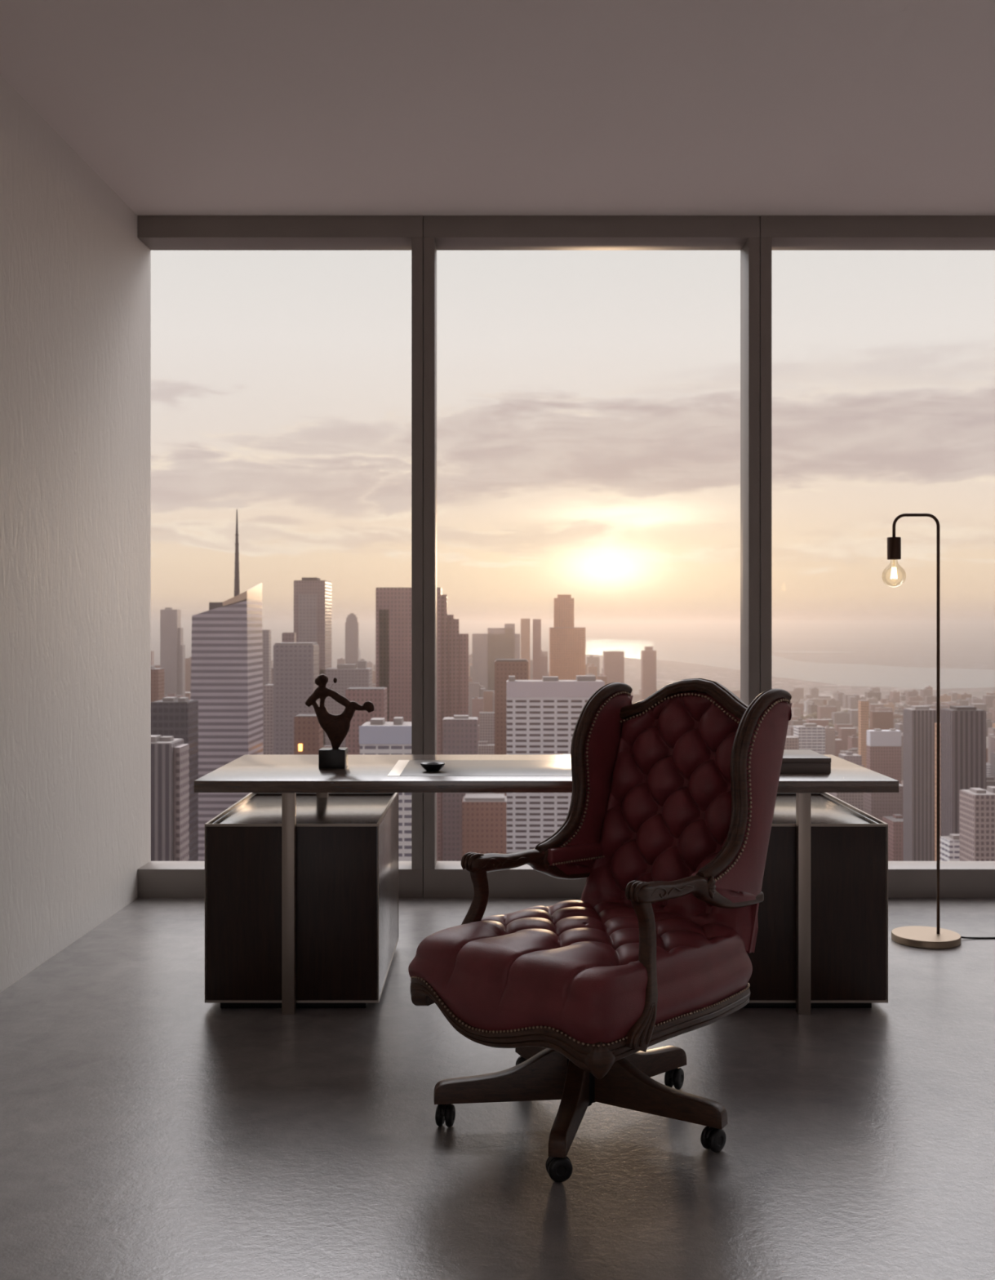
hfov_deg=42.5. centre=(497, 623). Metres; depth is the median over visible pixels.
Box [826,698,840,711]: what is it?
block
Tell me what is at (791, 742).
block
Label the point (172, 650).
tower
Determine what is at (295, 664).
block
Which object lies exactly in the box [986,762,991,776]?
block
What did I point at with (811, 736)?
block
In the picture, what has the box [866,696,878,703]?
block
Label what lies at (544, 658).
block
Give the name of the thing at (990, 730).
block
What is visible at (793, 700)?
block
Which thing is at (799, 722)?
block
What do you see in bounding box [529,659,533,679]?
block
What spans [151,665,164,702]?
tower
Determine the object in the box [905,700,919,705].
block
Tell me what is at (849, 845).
drawer pedestal
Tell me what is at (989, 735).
block
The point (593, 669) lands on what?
block
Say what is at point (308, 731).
brick block
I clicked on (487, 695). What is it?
block
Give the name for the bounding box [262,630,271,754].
tower
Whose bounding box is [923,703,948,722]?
block
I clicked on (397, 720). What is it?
plant
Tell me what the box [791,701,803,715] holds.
block
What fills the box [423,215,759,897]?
window
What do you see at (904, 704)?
block
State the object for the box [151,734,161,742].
plant
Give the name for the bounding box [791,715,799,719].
block
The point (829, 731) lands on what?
block
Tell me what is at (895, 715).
block
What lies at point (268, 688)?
block
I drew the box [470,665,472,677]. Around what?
block
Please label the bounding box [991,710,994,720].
block
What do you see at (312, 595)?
slab tower
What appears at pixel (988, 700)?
block
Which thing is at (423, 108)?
ceiling
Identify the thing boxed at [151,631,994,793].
ground
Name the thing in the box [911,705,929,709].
plant
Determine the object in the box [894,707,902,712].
block
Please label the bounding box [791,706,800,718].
block
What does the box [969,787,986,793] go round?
plant
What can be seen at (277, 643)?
roof
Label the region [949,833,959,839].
plant
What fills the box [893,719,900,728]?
block
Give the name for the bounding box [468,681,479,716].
block
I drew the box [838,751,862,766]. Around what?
block
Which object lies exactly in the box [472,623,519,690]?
skyscraper
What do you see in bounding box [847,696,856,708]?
block
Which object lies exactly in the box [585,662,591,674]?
block
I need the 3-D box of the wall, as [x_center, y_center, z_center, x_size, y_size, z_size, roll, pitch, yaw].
[-1.932,-0.311,1.468,0.536,3.163,9.335,0,0,0]
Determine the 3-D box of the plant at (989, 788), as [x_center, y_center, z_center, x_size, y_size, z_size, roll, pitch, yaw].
[316.500,105.270,814.000,7.000,3.000,10.000,0,0,0]
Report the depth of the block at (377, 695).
999.92 m
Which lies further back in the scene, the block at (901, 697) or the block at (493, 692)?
the block at (901, 697)
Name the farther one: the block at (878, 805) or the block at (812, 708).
the block at (812, 708)
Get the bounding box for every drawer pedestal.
[204,792,398,1008]
[742,792,888,1008]
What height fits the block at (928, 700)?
36.236 m
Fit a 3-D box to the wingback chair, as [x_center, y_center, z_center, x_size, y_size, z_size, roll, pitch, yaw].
[0.283,0.712,3.324,0.734,1.117,0.919,0,0,43]
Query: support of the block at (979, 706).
on the ground
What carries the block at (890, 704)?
on the ground
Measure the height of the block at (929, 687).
44.534 m
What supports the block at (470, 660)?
on the ground
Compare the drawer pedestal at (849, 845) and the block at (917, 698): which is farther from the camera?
the block at (917, 698)
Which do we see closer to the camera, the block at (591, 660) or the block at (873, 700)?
the block at (591, 660)
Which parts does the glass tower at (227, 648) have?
crown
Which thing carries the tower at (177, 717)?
on the ground
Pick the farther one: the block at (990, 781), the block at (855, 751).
the block at (855, 751)
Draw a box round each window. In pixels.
[137,215,423,897]
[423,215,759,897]
[760,215,994,897]
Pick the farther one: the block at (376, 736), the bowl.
the block at (376, 736)
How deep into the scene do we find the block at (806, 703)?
3788.89 m
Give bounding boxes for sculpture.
[305,674,374,768]
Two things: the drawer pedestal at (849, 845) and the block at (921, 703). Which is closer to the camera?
the drawer pedestal at (849, 845)
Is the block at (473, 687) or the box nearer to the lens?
the box
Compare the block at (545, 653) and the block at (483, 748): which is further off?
the block at (545, 653)
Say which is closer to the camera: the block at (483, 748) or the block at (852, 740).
the block at (483, 748)
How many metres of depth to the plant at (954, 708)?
904.90 m
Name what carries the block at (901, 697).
on the ground
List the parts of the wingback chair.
arm post, leg, armrest, leg, leg, nailhead trim, seat rail, seat, nailhead trim, wing frame, nailhead trim, arm post, leg, leg, backrest, panel, nailhead trim, crest rail, armrest, wing frame, nailhead trim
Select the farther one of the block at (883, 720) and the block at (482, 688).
the block at (482, 688)
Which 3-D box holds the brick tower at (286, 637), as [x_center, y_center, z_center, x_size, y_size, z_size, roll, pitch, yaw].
[-213.000,135.020,1306.250,12.500,252.500,12.500,0,0,0]
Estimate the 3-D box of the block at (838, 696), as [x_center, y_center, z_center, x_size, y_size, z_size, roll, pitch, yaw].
[1091.958,239.528,4086.930,20.355,43.483,35.291,0,0,0]
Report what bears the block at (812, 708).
on the ground
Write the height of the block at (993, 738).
72.429 m
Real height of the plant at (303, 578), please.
4.000 m
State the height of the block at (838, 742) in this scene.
49.294 m
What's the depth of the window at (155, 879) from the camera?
5.93 m
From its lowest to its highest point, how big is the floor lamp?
1.714 m
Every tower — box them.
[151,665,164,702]
[151,697,198,861]
[151,734,189,861]
[160,607,185,697]
[190,509,263,861]
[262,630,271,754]
[281,632,296,642]
[293,577,331,746]
[345,613,359,663]
[375,587,468,861]
[494,658,528,796]
[549,594,585,679]
[641,646,656,700]
[902,705,936,861]
[934,722,940,861]
[940,706,986,836]
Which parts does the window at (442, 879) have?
sill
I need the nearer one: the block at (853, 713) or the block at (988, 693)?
the block at (853, 713)
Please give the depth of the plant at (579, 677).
824.92 m
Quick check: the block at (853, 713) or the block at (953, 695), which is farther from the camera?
the block at (953, 695)
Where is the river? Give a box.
[548,638,994,688]
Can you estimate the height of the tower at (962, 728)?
202.500 m
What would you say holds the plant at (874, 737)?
on the block at (883, 746)
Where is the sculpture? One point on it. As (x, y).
(336, 727)
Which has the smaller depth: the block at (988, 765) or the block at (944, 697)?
the block at (988, 765)
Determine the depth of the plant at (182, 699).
704.05 m
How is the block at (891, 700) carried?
on the ground
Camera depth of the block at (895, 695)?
4246.98 m
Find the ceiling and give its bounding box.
[0,0,994,217]
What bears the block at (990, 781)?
on the ground
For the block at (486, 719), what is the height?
140.453 m
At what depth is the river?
7558.13 m
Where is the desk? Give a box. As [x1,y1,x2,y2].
[193,754,898,1014]
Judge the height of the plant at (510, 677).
3.000 m
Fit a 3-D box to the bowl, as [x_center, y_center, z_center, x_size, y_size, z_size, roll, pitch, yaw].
[-0.226,0.496,4.440,0.089,0.027,0.089,0,0,0]
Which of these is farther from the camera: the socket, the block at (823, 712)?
the block at (823, 712)
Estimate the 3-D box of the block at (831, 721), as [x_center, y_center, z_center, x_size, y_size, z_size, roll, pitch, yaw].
[812.073,246.553,3152.406,19.337,29.434,32.327,0,0,0]
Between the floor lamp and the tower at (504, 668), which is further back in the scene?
the tower at (504, 668)
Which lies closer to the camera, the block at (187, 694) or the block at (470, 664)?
the block at (187, 694)
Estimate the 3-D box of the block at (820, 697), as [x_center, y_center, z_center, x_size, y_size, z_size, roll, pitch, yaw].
[1114.044,253.684,4363.146,34.562,15.173,27.487,0,0,0]
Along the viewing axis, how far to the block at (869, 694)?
4355.13 m
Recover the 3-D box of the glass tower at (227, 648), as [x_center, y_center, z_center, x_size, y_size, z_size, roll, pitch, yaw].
[-174.750,93.770,823.009,41.900,335.000,46.017,0,0,0]
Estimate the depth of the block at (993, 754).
1890.12 m
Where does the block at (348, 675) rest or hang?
on the ground
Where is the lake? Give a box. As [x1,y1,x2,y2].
[822,640,980,642]
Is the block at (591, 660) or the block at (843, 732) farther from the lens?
the block at (591, 660)
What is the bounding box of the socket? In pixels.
[887,537,901,559]
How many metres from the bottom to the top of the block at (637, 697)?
38.244 m
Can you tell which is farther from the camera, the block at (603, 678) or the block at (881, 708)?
the block at (881, 708)
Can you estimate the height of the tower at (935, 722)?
183.500 m
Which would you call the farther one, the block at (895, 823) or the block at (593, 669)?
the block at (593, 669)
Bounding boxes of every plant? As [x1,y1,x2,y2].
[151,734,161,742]
[160,736,173,741]
[162,697,177,701]
[177,697,188,702]
[208,602,222,610]
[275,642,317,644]
[302,577,320,580]
[337,663,357,668]
[357,660,367,668]
[370,717,385,724]
[393,716,403,724]
[453,715,468,718]
[465,793,504,800]
[496,658,526,661]
[508,675,515,680]
[542,676,558,680]
[576,675,595,680]
[803,723,817,726]
[866,729,901,746]
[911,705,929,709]
[949,706,976,710]
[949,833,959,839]
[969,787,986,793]
[986,786,994,792]
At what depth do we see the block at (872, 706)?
3662.02 m
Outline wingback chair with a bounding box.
[408,678,791,1182]
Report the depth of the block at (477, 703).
2250.60 m
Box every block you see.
[151,651,154,665]
[164,693,182,697]
[185,657,191,692]
[185,692,191,699]
[264,684,273,754]
[271,667,273,684]
[273,642,319,754]
[293,714,323,754]
[319,660,372,747]
[337,657,345,664]
[345,687,386,754]
[359,716,411,861]
[367,661,373,671]
[372,670,375,684]
[442,715,478,861]
[462,793,506,857]
[468,657,472,664]
[468,663,472,675]
[468,675,472,681]
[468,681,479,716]
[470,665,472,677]
[471,696,483,724]
[478,741,494,793]
[479,684,480,697]
[479,711,494,744]
[480,685,485,697]
[483,690,494,711]
[493,692,494,711]
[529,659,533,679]
[541,649,547,656]
[541,653,547,679]
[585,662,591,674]
[586,655,599,675]
[587,663,597,679]
[596,675,606,684]
[603,650,624,684]
[632,693,641,701]
[730,689,740,696]
[784,736,799,749]
[786,689,799,702]
[786,725,793,736]
[790,698,799,702]
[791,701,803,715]
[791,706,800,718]
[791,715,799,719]
[791,718,806,725]
[793,723,825,793]
[794,688,804,698]
[800,709,870,736]
[804,699,813,712]
[805,694,813,701]
[806,698,823,706]
[806,719,828,727]
[808,702,817,714]
[809,687,818,697]
[817,705,836,719]
[818,696,831,698]
[822,698,831,705]
[822,717,833,724]
[825,725,835,755]
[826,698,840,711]
[829,792,863,811]
[831,711,849,724]
[833,690,839,697]
[835,692,844,706]
[835,724,853,731]
[835,738,843,756]
[838,727,857,750]
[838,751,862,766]
[840,749,857,754]
[842,694,859,707]
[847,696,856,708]
[848,709,857,725]
[848,734,857,749]
[859,696,866,700]
[863,783,902,821]
[865,690,880,700]
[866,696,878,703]
[866,728,901,784]
[869,703,883,712]
[870,686,879,692]
[870,711,893,729]
[875,706,893,711]
[880,698,888,703]
[882,702,895,711]
[882,813,902,861]
[886,698,895,704]
[889,689,899,702]
[893,705,907,712]
[893,713,902,719]
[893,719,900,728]
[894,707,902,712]
[895,720,902,733]
[897,703,911,707]
[899,694,905,700]
[901,733,902,779]
[905,689,918,701]
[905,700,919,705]
[908,695,922,701]
[918,701,924,705]
[920,688,931,701]
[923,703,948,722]
[924,695,936,704]
[925,685,933,695]
[932,701,945,705]
[939,693,951,702]
[940,833,959,861]
[946,702,960,708]
[948,692,960,701]
[955,698,968,706]
[957,692,971,699]
[960,786,994,861]
[965,697,976,703]
[969,703,986,711]
[970,697,982,703]
[982,695,994,707]
[986,691,994,695]
[986,711,991,720]
[986,719,994,736]
[986,747,987,762]
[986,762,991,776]
[986,776,994,789]
[987,727,994,762]
[988,733,994,763]
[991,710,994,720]
[991,736,994,752]
[991,752,994,779]
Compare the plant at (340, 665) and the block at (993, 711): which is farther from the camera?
the block at (993, 711)
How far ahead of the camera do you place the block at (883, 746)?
1599.82 m
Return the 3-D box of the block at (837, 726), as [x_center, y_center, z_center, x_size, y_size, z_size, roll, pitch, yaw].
[768.279,241.926,2841.944,35.406,38.687,19.875,0,0,0]
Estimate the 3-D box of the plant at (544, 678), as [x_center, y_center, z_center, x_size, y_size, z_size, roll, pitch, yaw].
[34.100,35.470,830.000,10.000,2.600,10.000,0,0,0]
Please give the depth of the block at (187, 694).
2587.90 m
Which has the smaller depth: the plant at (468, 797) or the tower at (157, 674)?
the plant at (468, 797)
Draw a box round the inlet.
[771,650,855,653]
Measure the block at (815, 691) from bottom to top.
35.122 m
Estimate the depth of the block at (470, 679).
3396.75 m
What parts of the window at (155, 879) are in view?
sill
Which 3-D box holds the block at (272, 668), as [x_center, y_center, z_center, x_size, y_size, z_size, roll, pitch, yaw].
[-444.962,174.080,2535.833,22.173,174.381,30.988,0,0,0]
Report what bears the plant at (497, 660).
on the tower at (504, 668)
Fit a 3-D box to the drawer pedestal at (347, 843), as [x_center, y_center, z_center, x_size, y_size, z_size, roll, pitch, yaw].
[-0.677,0.964,4.623,0.572,0.613,0.840,0,0,0]
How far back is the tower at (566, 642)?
2200.08 m
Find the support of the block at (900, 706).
on the ground
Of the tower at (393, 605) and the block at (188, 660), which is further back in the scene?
the block at (188, 660)
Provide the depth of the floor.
3.15 m
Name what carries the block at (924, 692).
on the ground
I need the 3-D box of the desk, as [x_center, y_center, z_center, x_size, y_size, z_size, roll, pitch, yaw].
[0.158,0.889,4.581,2.294,0.761,0.838,0,0,0]
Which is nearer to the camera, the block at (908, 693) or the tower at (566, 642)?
the tower at (566, 642)
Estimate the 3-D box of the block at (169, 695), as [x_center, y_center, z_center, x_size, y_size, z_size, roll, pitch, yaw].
[-519.318,185.475,2021.237,38.922,151.591,16.028,0,0,0]
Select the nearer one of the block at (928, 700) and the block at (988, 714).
the block at (988, 714)
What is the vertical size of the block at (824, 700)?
18.308 m
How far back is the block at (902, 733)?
2151.74 m
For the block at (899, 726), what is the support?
on the ground
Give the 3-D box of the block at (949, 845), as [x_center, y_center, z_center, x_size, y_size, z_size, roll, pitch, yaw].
[309.000,201.270,859.000,18.000,120.000,18.000,0,0,0]
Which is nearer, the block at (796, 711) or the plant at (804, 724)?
the plant at (804, 724)
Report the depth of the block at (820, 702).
4000.40 m
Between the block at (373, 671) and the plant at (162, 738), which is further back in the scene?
the block at (373, 671)
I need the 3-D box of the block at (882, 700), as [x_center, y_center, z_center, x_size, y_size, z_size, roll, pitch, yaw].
[1246.280,250.912,4121.028,21.961,20.717,16.962,0,0,0]
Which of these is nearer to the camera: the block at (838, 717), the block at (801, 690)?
the block at (838, 717)
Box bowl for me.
[420,761,445,771]
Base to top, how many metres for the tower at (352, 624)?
283.000 m
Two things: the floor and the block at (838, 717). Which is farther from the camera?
the block at (838, 717)
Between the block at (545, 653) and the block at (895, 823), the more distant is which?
the block at (545, 653)
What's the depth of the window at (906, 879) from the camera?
5.93 m
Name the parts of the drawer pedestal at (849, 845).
panel, panel, panel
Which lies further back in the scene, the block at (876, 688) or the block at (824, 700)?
the block at (876, 688)
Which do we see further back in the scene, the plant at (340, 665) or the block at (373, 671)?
the block at (373, 671)
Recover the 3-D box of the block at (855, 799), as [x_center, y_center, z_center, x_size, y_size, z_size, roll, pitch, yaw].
[423.965,228.105,1550.622,35.785,66.329,33.857,0,0,0]
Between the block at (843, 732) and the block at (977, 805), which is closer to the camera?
the block at (977, 805)
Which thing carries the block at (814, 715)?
on the ground
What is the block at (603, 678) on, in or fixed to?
on the ground
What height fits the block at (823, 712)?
39.077 m
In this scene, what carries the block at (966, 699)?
on the ground
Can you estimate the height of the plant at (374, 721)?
2.400 m
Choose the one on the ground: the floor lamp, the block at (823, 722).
the block at (823, 722)
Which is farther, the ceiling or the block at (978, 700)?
the block at (978, 700)
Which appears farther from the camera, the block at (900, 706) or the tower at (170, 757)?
the block at (900, 706)
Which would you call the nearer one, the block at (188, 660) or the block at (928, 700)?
the block at (188, 660)
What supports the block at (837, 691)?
on the ground
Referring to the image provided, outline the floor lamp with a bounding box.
[887,513,994,949]
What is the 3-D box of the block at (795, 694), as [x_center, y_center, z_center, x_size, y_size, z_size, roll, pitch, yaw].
[994.291,241.006,4310.018,42.994,40.529,17.161,0,0,0]
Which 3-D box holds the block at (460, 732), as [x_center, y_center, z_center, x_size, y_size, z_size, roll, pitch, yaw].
[-28.000,165.020,962.000,26.000,192.500,24.000,0,0,0]
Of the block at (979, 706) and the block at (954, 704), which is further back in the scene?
the block at (954, 704)
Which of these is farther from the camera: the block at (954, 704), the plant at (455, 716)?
the block at (954, 704)
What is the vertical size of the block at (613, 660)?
201.500 m
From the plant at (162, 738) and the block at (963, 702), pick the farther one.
the block at (963, 702)
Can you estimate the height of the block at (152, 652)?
175.117 m
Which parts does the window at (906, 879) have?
sill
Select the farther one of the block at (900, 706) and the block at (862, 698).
the block at (862, 698)
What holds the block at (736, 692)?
on the ground
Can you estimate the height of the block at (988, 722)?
38.733 m
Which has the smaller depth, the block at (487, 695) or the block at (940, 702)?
the block at (487, 695)
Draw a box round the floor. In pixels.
[0,896,994,1279]
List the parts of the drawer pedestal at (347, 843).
panel, panel, panel, panel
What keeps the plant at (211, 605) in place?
on the glass tower at (227, 648)
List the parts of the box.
lid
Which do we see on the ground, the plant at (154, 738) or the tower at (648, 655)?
the tower at (648, 655)
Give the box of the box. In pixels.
[780,749,831,773]
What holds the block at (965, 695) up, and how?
on the ground
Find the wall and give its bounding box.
[0,75,151,992]
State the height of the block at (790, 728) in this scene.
105.419 m
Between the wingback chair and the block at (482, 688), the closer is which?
the wingback chair
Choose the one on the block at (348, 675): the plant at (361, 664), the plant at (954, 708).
the plant at (361, 664)
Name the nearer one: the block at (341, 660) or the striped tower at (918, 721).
the striped tower at (918, 721)
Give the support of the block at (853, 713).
on the ground
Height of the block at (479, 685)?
139.382 m
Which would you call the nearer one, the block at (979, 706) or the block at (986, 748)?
the block at (986, 748)
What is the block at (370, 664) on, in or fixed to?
on the ground
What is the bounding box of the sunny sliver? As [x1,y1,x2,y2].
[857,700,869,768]
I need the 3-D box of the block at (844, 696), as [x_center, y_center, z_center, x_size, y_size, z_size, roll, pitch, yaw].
[1106.546,241.562,4008.647,43.509,39.416,34.259,0,0,0]
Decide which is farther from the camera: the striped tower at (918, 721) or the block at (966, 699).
the block at (966, 699)
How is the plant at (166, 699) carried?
on the tower at (177, 717)
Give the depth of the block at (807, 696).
4298.09 m
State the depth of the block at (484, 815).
900.05 m

